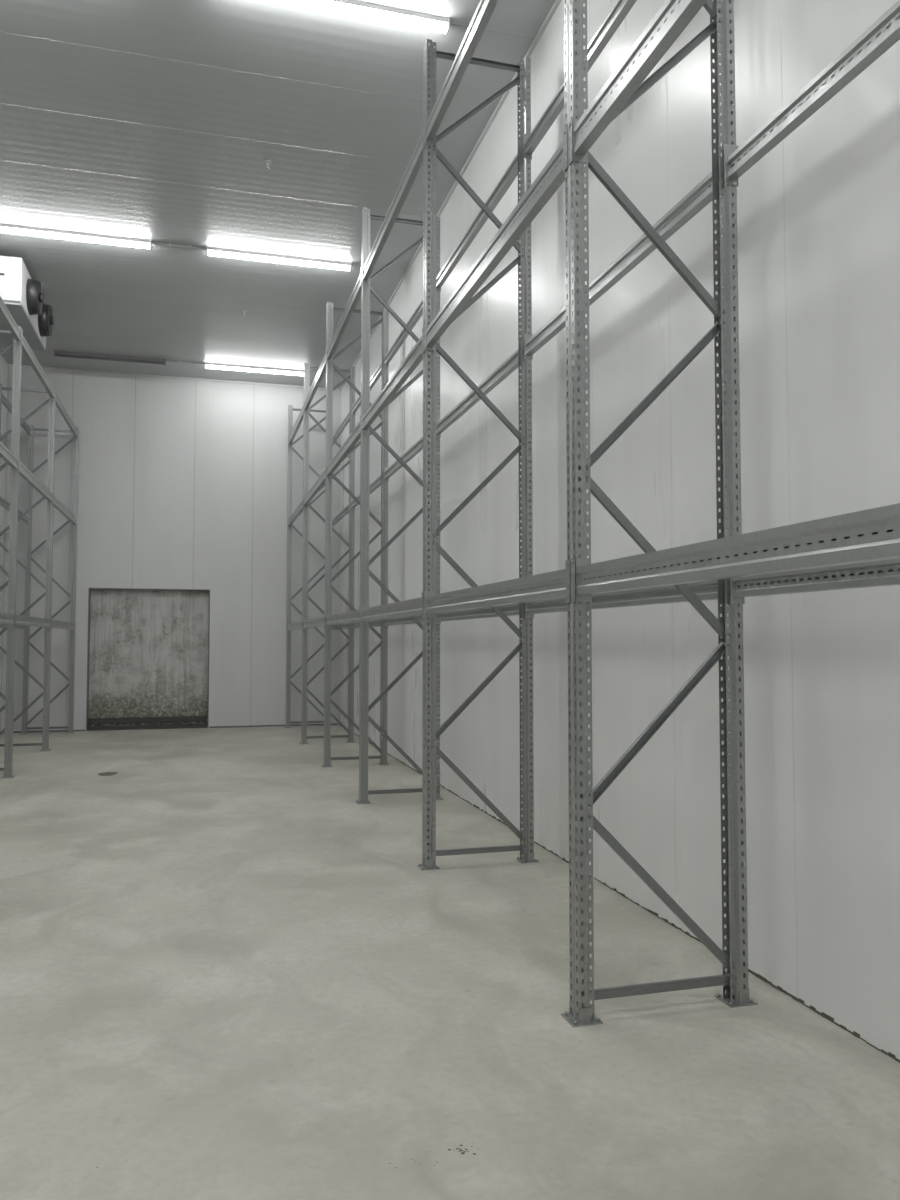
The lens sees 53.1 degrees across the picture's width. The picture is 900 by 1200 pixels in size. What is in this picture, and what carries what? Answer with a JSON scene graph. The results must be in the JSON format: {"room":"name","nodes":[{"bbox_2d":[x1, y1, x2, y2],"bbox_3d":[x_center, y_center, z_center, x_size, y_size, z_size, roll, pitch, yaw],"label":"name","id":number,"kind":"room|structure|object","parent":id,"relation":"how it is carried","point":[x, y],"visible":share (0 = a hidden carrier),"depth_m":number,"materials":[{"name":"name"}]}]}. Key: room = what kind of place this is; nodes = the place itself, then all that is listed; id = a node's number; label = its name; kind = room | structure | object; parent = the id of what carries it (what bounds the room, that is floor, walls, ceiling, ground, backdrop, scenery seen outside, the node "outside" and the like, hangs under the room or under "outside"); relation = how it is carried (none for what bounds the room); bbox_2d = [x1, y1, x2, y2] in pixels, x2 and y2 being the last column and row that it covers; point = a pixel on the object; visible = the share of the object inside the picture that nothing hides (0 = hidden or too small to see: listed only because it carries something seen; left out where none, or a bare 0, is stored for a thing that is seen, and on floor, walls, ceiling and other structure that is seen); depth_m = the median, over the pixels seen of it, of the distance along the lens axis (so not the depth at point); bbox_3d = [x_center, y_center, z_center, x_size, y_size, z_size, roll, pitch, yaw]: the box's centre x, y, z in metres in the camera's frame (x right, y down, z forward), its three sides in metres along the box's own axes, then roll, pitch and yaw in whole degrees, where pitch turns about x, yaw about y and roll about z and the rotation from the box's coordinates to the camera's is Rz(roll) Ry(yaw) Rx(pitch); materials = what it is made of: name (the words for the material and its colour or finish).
{"room":"warehouse","nodes":[
{"label":"warehouse","id":0,"kind":"room"},
{"bbox_2d":[0,355,7,689],"bbox_3d":[-5.205,-1.443,5.699,0.120,6.720,23.070,1,-3,-16],"label":"wall","id":1,"kind":"structure","parent":0,"point":[3,364],"depth_m":16.19,"materials":[{"name":"white metal"}]},
{"bbox_2d":[0,366,340,731],"bbox_3d":[-5.182,-0.917,17.281,6.130,6.720,0.260,1,-3,-16],"label":"wall","id":2,"kind":"structure","parent":0,"point":[183,483],"depth_m":17.23,"materials":[{"name":"white metal"}]},
{"bbox_2d":[86,588,209,730],"bbox_3d":[-5.676,1.111,17.006,2.178,2.644,0.188,1,-3,-16],"label":"door frame","id":3,"kind":"structure","parent":2,"relation":"attached to","point":[89,591],"depth_m":16.80,"materials":[{"name":"grey metal"}]},
{"bbox_2d":[88,589,208,726],"bbox_3d":[-5.711,1.123,17.130,2.150,2.630,0.070,1,-3,-16],"label":"door","id":4,"kind":"structure","parent":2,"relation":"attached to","point":[149,648],"depth_m":17.09,"materials":[{"name":"grey metal"}]},
{"bbox_2d":[88,716,206,730],"bbox_3d":[-5.681,2.322,16.969,2.110,0.220,0.130,1,-3,-16],"label":"rail","id":5,"kind":"object","parent":4,"relation":"attached to","point":[174,718],"visible":1,"depth_m":16.94,"materials":[{"name":"metal"}]},
{"bbox_2d":[4,723,337,732],"bbox_3d":[-5.160,2.418,16.994,6.100,0.030,0.012,1,-3,-16],"label":"baseboard","id":6,"kind":"structure","parent":2,"relation":"attached to","point":[331,723],"depth_m":17.27,"materials":[{"name":"grey plastic"}]},
{"bbox_2d":[7,364,339,390],"bbox_3d":[-5.158,-4.265,17.289,6.100,0.030,0.030,1,-3,-16],"label":"trim","id":7,"kind":"structure","parent":2,"relation":"attached to","point":[28,366],"depth_m":17.21,"materials":[{"name":"white metal"}]},
{"bbox_2d":[0,0,555,388],"bbox_3d":[-2.195,-4.822,6.689,6.370,0.120,23.070,1,-3,-16],"label":"ceiling","id":8,"kind":"structure","parent":0,"point":[158,121],"depth_m":9.37,"materials":[{"name":"white metal"}]},
{"bbox_2d":[0,253,53,350],"bbox_3d":[-6.113,-4.115,12.439,1.030,0.770,1.943,1,-3,-16],"label":"evaporator unit","id":9,"kind":"object","parent":8,"relation":"hanging from","point":[22,295],"visible":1,"depth_m":11.98,"materials":[{"name":"white metal"}]},
{"bbox_2d":[0,301,45,350],"bbox_3d":[-6.185,-3.769,12.404,0.840,0.075,1.900,1,-3,-16],"label":"drip tray","id":10,"kind":"object","parent":9,"relation":"on","point":[18,310],"depth_m":12.46,"materials":[{"name":"grey metal"}]},
{"bbox_2d":[0,223,151,249],"bbox_3d":[-4.685,-4.512,11.162,1.870,0.093,0.092,1,-3,-16],"label":"fluorescent light","id":11,"kind":"object","parent":8,"relation":"attached to","point":[4,228],"visible":1,"depth_m":11.14,"materials":[{"name":"white plastic"}]},
{"bbox_2d":[54,351,165,364],"bbox_3d":[-6.018,-4.292,15.976,1.860,0.095,0.060,1,-3,-16],"label":"fluorescent light","id":12,"kind":"object","parent":8,"relation":"attached to","point":[56,353],"visible":1,"depth_m":15.95,"materials":[{"name":"grey plastic"}]},
{"bbox_2d":[166,360,303,375],"bbox_3d":[-3.888,-4.266,16.567,2.540,0.093,0.092,1,-3,-16],"label":"fluorescent light","id":13,"kind":"object","parent":8,"relation":"attached to","point":[208,365],"visible":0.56,"depth_m":16.59,"materials":[{"name":"white plastic"}]},
{"bbox_2d":[206,365,303,375],"bbox_3d":[-3.570,-4.242,16.654,1.840,0.042,0.080,1,-3,-16],"label":"diffuser","id":14,"kind":"object","parent":13,"relation":"attached to","point":[224,367],"depth_m":16.63,"materials":[{"name":"white plastic"}]},
{"bbox_2d":[152,242,351,271],"bbox_3d":[-2.550,-4.485,11.754,2.540,0.093,0.092,1,-3,-16],"label":"fluorescent light","id":15,"kind":"object","parent":8,"relation":"attached to","point":[212,251],"visible":1,"depth_m":11.78,"materials":[{"name":"white plastic"}]},
{"bbox_2d":[208,250,349,270],"bbox_3d":[-2.232,-4.460,11.841,1.840,0.042,0.080,1,-3,-16],"label":"diffuser","id":16,"kind":"object","parent":15,"relation":"attached to","point":[239,254],"depth_m":11.81,"materials":[{"name":"white plastic"}]},
{"bbox_2d":[264,160,270,169],"bbox_3d":[-1.927,-4.593,9.511,0.070,0.080,0.070,1,-3,-16],"label":"ceiling hook","id":17,"kind":"object","parent":8,"relation":"attached to","point":[267,162],"depth_m":9.50,"materials":[{"name":"grey metal"}]},
{"bbox_2d":[270,0,449,35],"bbox_3d":[-1.234,-4.700,7.018,2.540,0.093,0.092,1,-3,-16],"label":"fluorescent light","id":18,"kind":"object","parent":8,"relation":"attached to","point":[355,8],"visible":1,"depth_m":7.17,"materials":[{"name":"white plastic"}]},
{"bbox_2d":[0,725,899,1199],"bbox_3d":[-2.195,2.026,6.378,6.370,0.150,23.070,1,-3,-16],"label":"floor","id":19,"kind":"structure","parent":0,"point":[222,1025],"depth_m":3.92,"materials":[{"name":"concrete"}]},
{"bbox_2d":[0,296,78,777],"bbox_3d":[-5.379,-0.683,9.657,0.910,5.560,13.886,1,-3,-16],"label":"rack","id":20,"kind":"object","parent":19,"relation":"on","point":[10,621],"visible":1,"depth_m":13.63,"materials":[{"name":"grey metal"}]},
{"bbox_2d":[98,772,117,775],"bbox_3d":[-4.276,2.170,11.232,0.244,0.004,0.322,1,-3,-16],"label":"drain cover","id":21,"kind":"object","parent":19,"relation":"on","point":[103,773],"visible":1,"depth_m":11.25,"materials":[{"name":"grey metal"}]},
{"bbox_2d":[16,817,551,1169],"bbox_3d":[-1.784,1.906,5.412,2.979,0.002,7.223,1,-3,-16],"label":"chips","id":22,"kind":"object","parent":19,"relation":"on","point":[463,1152],"visible":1,"depth_m":2.93,"materials":[{"name":"grey concrete"}]},
{"bbox_2d":[284,0,899,1026],"bbox_3d":[-0.154,-1.081,8.167,0.910,6.220,19.386,1,-3,-16],"label":"rack","id":23,"kind":"object","parent":19,"relation":"on","point":[859,549],"visible":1,"depth_m":4.34,"materials":[{"name":"grey metal"}]},
{"bbox_2d":[339,0,899,1059],"bbox_3d":[0.817,-1.367,7.369,0.120,6.720,23.070,1,-3,-16],"label":"wall","id":24,"kind":"structure","parent":0,"point":[818,215],"depth_m":5.06,"materials":[{"name":"white metal"}]},
{"bbox_2d":[340,0,561,390],"bbox_3d":[0.795,-4.718,7.318,0.030,0.030,22.450,1,-3,-16],"label":"trim","id":25,"kind":"structure","parent":24,"relation":"attached to","point":[557,2],"depth_m":9.12,"materials":[{"name":"white metal"}]},
{"bbox_2d":[339,724,899,1062],"bbox_3d":[0.805,1.971,7.016,0.009,0.018,22.448,1,-3,-16],"label":"baseboard","id":26,"kind":"structure","parent":24,"relation":"attached to","point":[759,976],"depth_m":4.43,"materials":[{"name":"grey metal"}]}
]}

